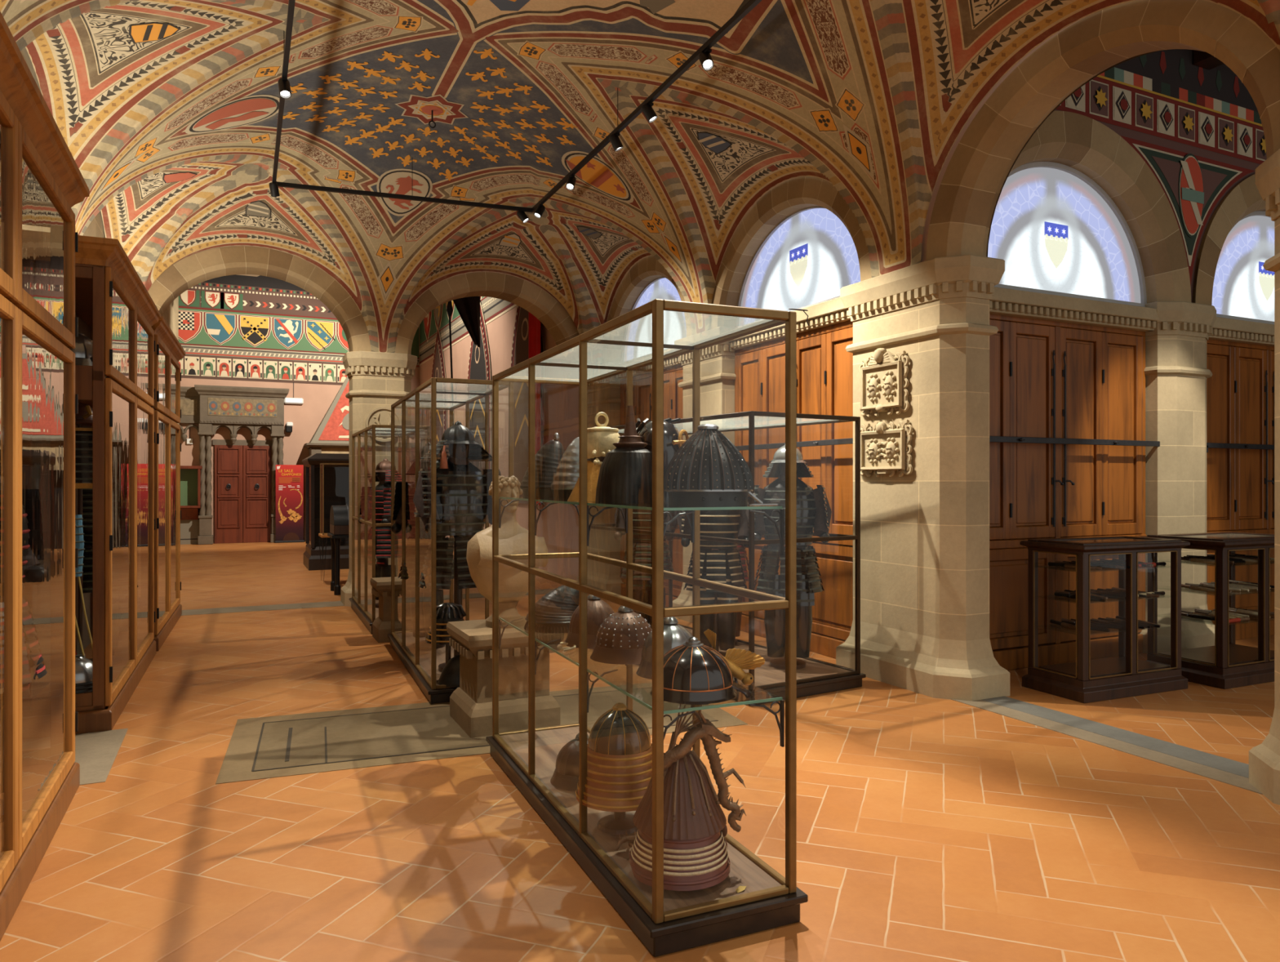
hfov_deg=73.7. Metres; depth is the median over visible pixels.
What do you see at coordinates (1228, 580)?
sheathed dagger
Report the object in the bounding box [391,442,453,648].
standing armour
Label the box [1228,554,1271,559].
sheathed dagger
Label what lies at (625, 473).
bowl
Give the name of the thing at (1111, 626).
sheathed dagger
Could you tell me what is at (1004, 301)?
trim
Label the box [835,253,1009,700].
stone pillar
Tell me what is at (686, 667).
bowl
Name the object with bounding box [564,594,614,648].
helmet
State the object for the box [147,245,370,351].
arch
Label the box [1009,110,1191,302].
window arch
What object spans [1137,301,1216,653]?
stone pillar
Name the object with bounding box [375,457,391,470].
helmet
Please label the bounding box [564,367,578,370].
wall
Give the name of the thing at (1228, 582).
sheathed dagger
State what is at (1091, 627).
sheathed dagger
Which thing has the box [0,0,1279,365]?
ceiling
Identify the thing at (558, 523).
wall
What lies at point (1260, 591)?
shelf
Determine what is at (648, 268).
trim
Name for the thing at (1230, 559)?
sheathed dagger
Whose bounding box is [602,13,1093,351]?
wall
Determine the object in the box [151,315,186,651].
display cabinet
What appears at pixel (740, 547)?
standing armour
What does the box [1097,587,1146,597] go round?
sheathed dagger
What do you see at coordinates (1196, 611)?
sheathed dagger
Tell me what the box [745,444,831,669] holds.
standing armour
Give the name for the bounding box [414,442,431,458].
bowl
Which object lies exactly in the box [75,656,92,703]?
helmet
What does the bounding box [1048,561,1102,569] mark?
sheathed dagger
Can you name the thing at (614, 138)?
track spotlight
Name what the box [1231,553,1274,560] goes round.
sheathed dagger
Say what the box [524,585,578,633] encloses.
helmet
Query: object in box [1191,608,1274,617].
shelf
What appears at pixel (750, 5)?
track
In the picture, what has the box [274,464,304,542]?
banner
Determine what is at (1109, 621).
sheathed dagger
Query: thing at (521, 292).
trim
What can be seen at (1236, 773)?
floor border strip
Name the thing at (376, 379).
stone pillar
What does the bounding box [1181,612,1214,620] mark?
sheathed dagger
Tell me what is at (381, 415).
roundel
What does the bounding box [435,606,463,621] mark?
bowl
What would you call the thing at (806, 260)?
window
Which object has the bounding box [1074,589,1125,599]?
sheathed dagger
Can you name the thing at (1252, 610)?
sheathed dagger
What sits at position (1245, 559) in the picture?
sheathed dagger
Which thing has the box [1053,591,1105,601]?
sheathed dagger
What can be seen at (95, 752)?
floor
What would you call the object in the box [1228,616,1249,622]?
sheathed dagger
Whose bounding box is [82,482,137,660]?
standing armour
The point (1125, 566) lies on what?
sheathed dagger
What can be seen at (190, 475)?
wall vitrine
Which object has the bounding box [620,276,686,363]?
window
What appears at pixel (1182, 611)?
sheathed dagger
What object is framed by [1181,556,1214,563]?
sheathed dagger
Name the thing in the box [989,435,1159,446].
bar
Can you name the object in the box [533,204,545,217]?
track spotlight
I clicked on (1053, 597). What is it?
shelf
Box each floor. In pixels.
[0,540,1279,961]
[74,728,128,785]
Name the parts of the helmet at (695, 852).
dragon leg, dragon leg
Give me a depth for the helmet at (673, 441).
3.77 m
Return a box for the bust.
[466,475,548,628]
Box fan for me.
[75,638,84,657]
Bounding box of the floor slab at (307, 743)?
[215,682,747,783]
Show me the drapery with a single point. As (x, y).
(509, 543)
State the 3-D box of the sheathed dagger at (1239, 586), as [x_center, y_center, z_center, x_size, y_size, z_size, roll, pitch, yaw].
[4.887,0.876,7.074,0.040,0.036,0.401,0,0,-30]
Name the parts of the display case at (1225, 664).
post, frame, post, pane, post, post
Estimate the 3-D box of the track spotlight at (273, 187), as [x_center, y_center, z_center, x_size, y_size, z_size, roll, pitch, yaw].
[-3.765,-2.999,8.790,0.084,0.151,0.130,0,0,-1]
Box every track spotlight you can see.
[269,182,279,196]
[277,76,291,98]
[516,208,528,222]
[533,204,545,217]
[565,174,576,190]
[608,133,622,151]
[641,102,657,122]
[698,48,713,71]
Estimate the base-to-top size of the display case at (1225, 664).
1.147 m
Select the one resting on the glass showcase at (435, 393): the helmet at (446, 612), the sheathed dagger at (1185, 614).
the helmet at (446, 612)
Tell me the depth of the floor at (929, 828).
3.93 m
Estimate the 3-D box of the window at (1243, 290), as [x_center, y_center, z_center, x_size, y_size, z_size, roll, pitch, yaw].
[6.531,-2.178,8.856,2.380,1.225,0.050,0,0,-25]
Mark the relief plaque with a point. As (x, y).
(884, 382)
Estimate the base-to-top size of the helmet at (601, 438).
0.423 m
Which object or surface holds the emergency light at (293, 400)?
attached to the wall at (306, 417)
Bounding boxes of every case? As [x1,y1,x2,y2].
[318,462,349,582]
[485,298,809,956]
[588,410,866,704]
[1019,535,1190,702]
[1140,531,1274,688]
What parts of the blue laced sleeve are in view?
yellow cord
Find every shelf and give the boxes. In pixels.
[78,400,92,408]
[304,442,415,448]
[511,496,772,507]
[1037,564,1172,572]
[1037,594,1170,603]
[1157,558,1274,566]
[1157,586,1274,595]
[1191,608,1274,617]
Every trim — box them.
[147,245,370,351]
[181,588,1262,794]
[395,271,578,370]
[602,255,691,363]
[614,348,681,380]
[710,176,871,328]
[728,297,850,350]
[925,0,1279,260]
[989,286,1159,331]
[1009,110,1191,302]
[1191,173,1266,305]
[1208,316,1274,346]
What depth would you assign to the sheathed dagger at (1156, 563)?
6.61 m
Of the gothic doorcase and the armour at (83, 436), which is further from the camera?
the gothic doorcase
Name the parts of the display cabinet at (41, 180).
pane, pane, door, door, door, cornice, pane, pane, door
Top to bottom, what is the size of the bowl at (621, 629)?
0.150 m
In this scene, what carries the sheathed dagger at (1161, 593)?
on the display case at (1084, 680)
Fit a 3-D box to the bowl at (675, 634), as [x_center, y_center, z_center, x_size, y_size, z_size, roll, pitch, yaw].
[0.124,0.657,3.525,0.230,0.150,0.230,0,0,-25]
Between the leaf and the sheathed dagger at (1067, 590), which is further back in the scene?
the sheathed dagger at (1067, 590)
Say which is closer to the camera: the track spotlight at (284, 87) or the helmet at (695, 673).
the helmet at (695, 673)
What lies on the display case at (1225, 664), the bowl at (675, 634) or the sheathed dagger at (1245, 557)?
the sheathed dagger at (1245, 557)
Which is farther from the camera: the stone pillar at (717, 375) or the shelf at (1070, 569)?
the stone pillar at (717, 375)
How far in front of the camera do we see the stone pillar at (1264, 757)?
4.40 m
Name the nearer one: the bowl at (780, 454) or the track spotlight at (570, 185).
the bowl at (780, 454)
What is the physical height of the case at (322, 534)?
1.888 m
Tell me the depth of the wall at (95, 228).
8.99 m
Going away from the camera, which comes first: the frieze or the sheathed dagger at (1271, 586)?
the sheathed dagger at (1271, 586)
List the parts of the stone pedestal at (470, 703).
cornice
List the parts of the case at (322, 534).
post, pane, hairpin leg, post, hairpin leg, rail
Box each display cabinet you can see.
[0,11,89,941]
[75,235,161,733]
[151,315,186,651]
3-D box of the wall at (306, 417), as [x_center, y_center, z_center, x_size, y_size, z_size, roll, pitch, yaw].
[-9.050,-2.900,22.770,7.200,9.000,0.100,0,0,-25]
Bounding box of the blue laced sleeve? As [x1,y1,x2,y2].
[75,514,92,655]
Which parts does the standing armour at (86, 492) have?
skirt panel, skirt panel, skirt panel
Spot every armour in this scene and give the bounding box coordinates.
[36,654,47,679]
[75,403,92,646]
[75,427,92,514]
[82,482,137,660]
[358,457,391,608]
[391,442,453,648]
[413,420,501,671]
[613,507,679,627]
[676,499,748,656]
[704,494,748,644]
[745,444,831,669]
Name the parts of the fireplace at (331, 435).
mantel panel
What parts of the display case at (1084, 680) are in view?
post, post, frame, pane, post, post, post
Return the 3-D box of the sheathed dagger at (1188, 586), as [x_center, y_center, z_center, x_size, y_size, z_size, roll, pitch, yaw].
[4.556,0.876,6.965,0.040,0.036,0.401,0,0,-10]
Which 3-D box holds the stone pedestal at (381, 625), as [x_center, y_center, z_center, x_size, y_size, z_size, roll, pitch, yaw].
[-2.406,1.300,8.744,0.630,0.600,0.450,0,0,-25]
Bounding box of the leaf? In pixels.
[735,885,746,893]
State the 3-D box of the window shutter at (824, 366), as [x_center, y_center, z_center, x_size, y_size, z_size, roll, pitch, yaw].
[1.486,0.090,8.312,0.140,3.020,2.140,0,0,-25]
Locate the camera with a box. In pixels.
[285,422,293,432]
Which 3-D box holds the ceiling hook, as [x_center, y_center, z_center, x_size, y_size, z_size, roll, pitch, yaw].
[-2.034,-3.547,8.356,0.074,0.186,0.014,0,0,-25]
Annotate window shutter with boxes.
[620,364,683,607]
[734,320,853,658]
[989,313,1146,670]
[1206,338,1274,639]
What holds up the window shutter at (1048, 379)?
attached to the wall
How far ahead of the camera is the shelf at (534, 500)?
3.54 m
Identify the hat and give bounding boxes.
[438,654,459,687]
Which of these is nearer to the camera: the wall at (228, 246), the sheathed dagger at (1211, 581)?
the sheathed dagger at (1211, 581)
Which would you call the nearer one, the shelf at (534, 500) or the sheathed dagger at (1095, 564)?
the shelf at (534, 500)
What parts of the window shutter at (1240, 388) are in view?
panel, panel, panel, panel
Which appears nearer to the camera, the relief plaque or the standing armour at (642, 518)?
the relief plaque
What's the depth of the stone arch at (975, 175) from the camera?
5.49 m
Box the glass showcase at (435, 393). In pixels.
[387,377,513,703]
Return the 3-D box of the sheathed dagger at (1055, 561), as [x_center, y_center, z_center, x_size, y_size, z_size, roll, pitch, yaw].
[3.357,0.646,6.541,0.040,0.036,0.401,0,0,-24]
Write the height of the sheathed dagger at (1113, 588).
0.036 m
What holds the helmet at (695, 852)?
on the display case at (666, 922)
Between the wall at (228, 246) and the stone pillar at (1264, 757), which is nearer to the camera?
the stone pillar at (1264, 757)
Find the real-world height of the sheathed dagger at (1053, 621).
0.036 m
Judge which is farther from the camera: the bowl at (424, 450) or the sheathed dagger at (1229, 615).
the bowl at (424, 450)
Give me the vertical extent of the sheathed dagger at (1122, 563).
0.036 m
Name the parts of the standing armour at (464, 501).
skirt panel, skirt panel, skirt panel, skirt panel, skirt panel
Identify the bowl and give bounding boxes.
[75,403,92,425]
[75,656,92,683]
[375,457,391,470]
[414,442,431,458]
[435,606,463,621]
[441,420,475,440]
[555,737,588,776]
[568,598,614,635]
[586,426,619,458]
[588,708,650,755]
[595,446,665,502]
[595,611,652,648]
[632,750,726,839]
[641,622,693,662]
[663,428,753,489]
[663,644,733,690]
[773,444,803,459]
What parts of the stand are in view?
leg, leg, domed lid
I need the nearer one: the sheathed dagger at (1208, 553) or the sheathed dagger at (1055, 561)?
the sheathed dagger at (1055, 561)
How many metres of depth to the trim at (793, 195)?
8.47 m
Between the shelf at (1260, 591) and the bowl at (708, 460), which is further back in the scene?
the shelf at (1260, 591)
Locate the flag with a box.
[446,296,479,425]
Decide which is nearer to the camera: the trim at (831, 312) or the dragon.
the dragon
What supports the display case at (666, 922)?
on the floor at (929, 828)
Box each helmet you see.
[69,333,92,365]
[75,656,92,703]
[425,602,466,682]
[520,432,564,497]
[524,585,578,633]
[550,436,590,498]
[550,733,589,791]
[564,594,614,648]
[567,411,619,501]
[575,702,652,834]
[590,605,652,664]
[595,405,665,502]
[629,703,746,890]
[635,417,688,502]
[635,616,693,679]
[649,636,751,704]
[663,423,763,506]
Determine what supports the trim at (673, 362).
attached to the wall
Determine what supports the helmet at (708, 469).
on the display case at (666, 922)
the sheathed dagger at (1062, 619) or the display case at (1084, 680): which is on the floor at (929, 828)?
the display case at (1084, 680)
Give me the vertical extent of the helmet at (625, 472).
0.420 m
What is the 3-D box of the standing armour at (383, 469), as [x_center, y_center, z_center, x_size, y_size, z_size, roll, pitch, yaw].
[-2.977,0.600,9.989,0.660,1.736,0.467,0,0,43]
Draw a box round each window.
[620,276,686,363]
[734,205,860,328]
[987,161,1146,306]
[1212,210,1274,324]
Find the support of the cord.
on the display case at (666, 922)
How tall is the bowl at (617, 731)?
0.160 m
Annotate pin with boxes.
[748,503,777,506]
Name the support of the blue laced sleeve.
in the display cabinet at (114, 308)
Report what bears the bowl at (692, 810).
on the helmet at (695, 852)
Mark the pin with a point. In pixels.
(749, 504)
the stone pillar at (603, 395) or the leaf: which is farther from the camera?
the stone pillar at (603, 395)
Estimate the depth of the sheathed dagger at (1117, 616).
6.69 m
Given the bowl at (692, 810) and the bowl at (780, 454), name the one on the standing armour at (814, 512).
the bowl at (780, 454)
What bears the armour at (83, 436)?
on the display cabinet at (114, 308)
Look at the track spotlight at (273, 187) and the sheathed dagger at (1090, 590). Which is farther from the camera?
the track spotlight at (273, 187)
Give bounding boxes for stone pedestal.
[369,577,438,642]
[446,616,564,737]
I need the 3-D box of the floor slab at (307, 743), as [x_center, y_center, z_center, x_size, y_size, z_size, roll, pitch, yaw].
[-0.994,1.607,5.666,3.150,0.027,1.300,0,0,-21]
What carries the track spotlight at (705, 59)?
attached to the track
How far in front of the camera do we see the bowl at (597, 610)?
4.10 m
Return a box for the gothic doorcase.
[180,384,288,544]
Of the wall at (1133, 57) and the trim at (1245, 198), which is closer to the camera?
the wall at (1133, 57)
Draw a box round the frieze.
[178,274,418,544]
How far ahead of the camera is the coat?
6.83 m
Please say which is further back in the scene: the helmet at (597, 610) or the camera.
the camera
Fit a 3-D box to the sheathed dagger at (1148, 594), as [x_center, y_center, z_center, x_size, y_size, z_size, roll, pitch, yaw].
[3.840,0.876,6.665,0.040,0.036,0.401,0,0,-32]
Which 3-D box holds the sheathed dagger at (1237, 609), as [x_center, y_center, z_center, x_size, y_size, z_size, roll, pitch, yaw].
[5.111,1.107,7.210,0.040,0.036,0.401,0,0,-12]
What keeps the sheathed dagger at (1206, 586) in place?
on the display case at (1225, 664)
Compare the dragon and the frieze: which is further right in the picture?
the dragon
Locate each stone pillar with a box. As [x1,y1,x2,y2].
[340,351,417,606]
[577,362,623,595]
[672,326,737,622]
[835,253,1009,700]
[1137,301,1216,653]
[1248,148,1279,804]
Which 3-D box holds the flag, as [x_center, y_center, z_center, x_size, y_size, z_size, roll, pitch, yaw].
[-3.486,-1.550,15.616,1.170,6.301,0.098,0,0,-25]
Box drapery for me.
[476,532,548,569]
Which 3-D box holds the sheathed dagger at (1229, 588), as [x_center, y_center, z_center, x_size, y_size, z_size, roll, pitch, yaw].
[4.715,0.876,7.035,0.040,0.036,0.401,0,0,-34]
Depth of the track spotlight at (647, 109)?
6.92 m
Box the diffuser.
[285,398,301,402]
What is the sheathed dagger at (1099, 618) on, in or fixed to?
on the display case at (1084, 680)
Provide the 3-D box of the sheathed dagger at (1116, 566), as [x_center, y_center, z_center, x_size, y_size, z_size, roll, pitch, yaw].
[3.520,0.646,6.577,0.040,0.036,0.401,0,0,-32]
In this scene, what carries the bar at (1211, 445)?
attached to the window shutter at (1240, 388)
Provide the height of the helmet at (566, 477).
0.363 m
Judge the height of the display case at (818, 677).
2.100 m
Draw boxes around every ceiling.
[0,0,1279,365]
[1193,49,1223,69]
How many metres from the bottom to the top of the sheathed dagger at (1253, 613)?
0.036 m
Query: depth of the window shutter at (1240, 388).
8.67 m
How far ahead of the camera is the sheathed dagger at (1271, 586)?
7.26 m
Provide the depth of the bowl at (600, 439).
3.99 m
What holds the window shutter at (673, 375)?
attached to the wall
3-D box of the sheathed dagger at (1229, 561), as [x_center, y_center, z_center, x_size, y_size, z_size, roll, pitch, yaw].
[4.643,0.646,6.982,0.040,0.036,0.401,0,0,-22]
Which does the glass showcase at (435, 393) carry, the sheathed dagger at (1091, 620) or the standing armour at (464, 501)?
the standing armour at (464, 501)
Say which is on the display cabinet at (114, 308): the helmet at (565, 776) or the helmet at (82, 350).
the helmet at (82, 350)
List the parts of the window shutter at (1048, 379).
panel, panel, panel, panel, panel, panel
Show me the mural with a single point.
(434, 335)
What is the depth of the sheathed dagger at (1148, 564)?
6.75 m
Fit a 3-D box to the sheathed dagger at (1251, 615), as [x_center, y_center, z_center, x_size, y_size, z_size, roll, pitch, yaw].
[4.972,1.107,7.096,0.040,0.036,0.401,0,0,-22]
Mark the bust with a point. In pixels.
(513, 537)
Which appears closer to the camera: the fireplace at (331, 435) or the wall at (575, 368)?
the wall at (575, 368)
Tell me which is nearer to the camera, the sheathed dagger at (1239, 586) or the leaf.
the leaf
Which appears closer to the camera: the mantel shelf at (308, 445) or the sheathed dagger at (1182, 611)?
the sheathed dagger at (1182, 611)
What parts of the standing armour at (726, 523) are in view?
skirt panel, skirt panel, skirt panel, skirt panel, skirt panel, skirt panel, skirt panel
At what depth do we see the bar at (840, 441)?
7.92 m
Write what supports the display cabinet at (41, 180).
on the floor at (929, 828)
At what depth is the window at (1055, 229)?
7.55 m
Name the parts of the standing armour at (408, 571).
skirt panel, skirt panel, skirt panel, skirt panel, skirt panel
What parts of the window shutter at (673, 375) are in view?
panel, panel, panel, panel, panel, panel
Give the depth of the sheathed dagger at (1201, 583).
6.94 m
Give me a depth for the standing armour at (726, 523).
7.06 m
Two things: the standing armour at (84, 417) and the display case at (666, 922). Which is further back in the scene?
the standing armour at (84, 417)
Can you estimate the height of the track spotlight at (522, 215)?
0.150 m
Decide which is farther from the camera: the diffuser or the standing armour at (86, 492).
the diffuser
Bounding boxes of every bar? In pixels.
[735,437,853,450]
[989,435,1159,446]
[1206,442,1274,452]
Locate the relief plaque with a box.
[858,347,909,417]
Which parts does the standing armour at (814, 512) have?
skirt panel, skirt panel, skirt panel, skirt panel, skirt panel, skirt panel, skirt panel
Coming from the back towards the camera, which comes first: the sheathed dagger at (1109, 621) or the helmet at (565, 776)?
the sheathed dagger at (1109, 621)
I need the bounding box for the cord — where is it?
[557,641,576,651]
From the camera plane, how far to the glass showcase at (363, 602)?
9.68 m
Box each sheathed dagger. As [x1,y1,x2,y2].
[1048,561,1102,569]
[1049,618,1075,629]
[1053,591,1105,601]
[1054,560,1103,568]
[1055,590,1102,598]
[1060,617,1107,628]
[1061,620,1110,631]
[1062,560,1115,568]
[1064,589,1107,599]
[1070,618,1123,629]
[1071,560,1124,568]
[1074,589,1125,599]
[1089,560,1130,568]
[1089,588,1125,595]
[1089,590,1125,596]
[1089,618,1125,629]
[1091,559,1146,566]
[1091,560,1125,564]
[1091,617,1145,629]
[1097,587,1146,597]
[1097,617,1151,627]
[1099,558,1151,566]
[1105,617,1159,627]
[1106,588,1159,597]
[1111,558,1153,566]
[1111,586,1159,595]
[1115,615,1160,626]
[1137,561,1166,566]
[1137,591,1164,596]
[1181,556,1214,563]
[1181,583,1214,591]
[1181,609,1214,617]
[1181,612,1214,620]
[1183,555,1234,563]
[1184,582,1240,591]
[1186,555,1242,559]
[1186,582,1231,592]
[1190,555,1245,562]
[1194,608,1248,617]
[1194,609,1235,618]
[1196,608,1242,617]
[1200,582,1248,591]
[1203,582,1257,590]
[1206,553,1249,559]
[1208,555,1257,562]
[1210,581,1257,587]
[1213,608,1257,617]
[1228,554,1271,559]
[1228,555,1257,559]
[1228,579,1274,587]
[1228,580,1257,585]
[1228,582,1257,586]
[1228,607,1257,613]
[1228,608,1257,614]
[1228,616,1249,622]
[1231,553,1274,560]
[1231,607,1274,615]
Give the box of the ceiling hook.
[428,110,435,128]
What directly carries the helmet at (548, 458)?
on the display case at (666, 922)
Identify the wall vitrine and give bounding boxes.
[180,465,202,519]
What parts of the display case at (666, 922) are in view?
post, post, pane, post, post, rail, rail, rail, post, post, post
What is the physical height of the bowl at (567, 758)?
0.150 m
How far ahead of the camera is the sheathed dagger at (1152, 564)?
6.83 m
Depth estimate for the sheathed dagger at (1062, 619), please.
6.52 m
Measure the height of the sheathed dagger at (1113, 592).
0.036 m
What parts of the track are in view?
rail, rail, rail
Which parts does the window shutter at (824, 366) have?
panel, panel, panel, panel, panel, panel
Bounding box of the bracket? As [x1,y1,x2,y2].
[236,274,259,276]
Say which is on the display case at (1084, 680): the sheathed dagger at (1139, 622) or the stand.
the sheathed dagger at (1139, 622)
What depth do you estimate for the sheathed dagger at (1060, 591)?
6.59 m
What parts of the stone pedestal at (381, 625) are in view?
cornice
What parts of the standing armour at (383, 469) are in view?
skirt panel, skirt panel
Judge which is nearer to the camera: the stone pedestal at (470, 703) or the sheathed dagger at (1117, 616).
the stone pedestal at (470, 703)
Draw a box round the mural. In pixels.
[419,296,544,504]
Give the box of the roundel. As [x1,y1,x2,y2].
[364,406,391,442]
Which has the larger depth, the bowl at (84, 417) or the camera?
the camera
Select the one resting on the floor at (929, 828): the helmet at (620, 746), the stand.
the stand
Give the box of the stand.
[327,503,349,595]
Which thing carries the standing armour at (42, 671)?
in the display cabinet at (41, 180)
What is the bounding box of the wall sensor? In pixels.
[186,426,192,444]
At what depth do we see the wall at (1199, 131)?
7.99 m
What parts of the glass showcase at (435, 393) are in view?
post, pane, post, post, rail, post, rail, post, pane, post, post, post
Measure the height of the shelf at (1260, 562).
0.008 m
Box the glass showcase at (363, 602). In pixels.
[349,424,430,634]
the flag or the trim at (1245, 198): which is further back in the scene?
the flag
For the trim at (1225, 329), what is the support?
attached to the wall
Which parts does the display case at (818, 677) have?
post, post, rail, pane, rail, post, rail, post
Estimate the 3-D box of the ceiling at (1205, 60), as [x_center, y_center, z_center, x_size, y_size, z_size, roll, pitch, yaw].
[7.339,-4.085,5.758,8.000,0.330,6.100,0,0,-25]
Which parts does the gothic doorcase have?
painted panel, door, ring handle, cornice, door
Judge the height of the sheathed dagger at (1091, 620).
0.036 m
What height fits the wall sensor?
0.490 m
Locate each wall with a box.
[20,47,179,424]
[168,245,568,351]
[179,325,419,543]
[419,303,578,580]
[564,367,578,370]
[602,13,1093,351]
[986,49,1164,257]
[1054,48,1266,302]
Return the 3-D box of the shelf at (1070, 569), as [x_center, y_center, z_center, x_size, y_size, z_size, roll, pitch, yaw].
[3.599,0.664,6.614,1.000,0.008,0.430,0,0,-23]
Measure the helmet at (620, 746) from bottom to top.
0.528 m
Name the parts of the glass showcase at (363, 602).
post, pane, pane, post, pane, pane, rail, post, pane, pane, post, rail, rail, pane, post, post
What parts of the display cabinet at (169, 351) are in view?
door, door, pane, pane, cornice, door, pane, pane, door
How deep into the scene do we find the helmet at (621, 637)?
3.74 m
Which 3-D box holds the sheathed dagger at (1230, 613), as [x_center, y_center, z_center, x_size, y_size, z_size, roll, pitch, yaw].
[4.859,1.107,7.137,0.040,0.036,0.401,0,0,-31]
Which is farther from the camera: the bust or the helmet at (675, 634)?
the bust
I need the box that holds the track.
[271,0,761,212]
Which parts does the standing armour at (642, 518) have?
skirt panel, skirt panel, skirt panel, skirt panel, skirt panel, skirt panel, skirt panel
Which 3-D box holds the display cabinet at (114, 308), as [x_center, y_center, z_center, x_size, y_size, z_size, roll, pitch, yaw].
[-4.150,0.025,6.591,0.550,3.150,2.740,0,0,-24]
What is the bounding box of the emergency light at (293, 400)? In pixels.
[284,382,303,404]
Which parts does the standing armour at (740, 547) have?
skirt panel, skirt panel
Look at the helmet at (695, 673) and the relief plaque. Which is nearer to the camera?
the helmet at (695, 673)
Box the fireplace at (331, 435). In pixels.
[304,375,415,455]
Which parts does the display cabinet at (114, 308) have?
panel, cornice, door, door, pane, pane, door, pane, pane, door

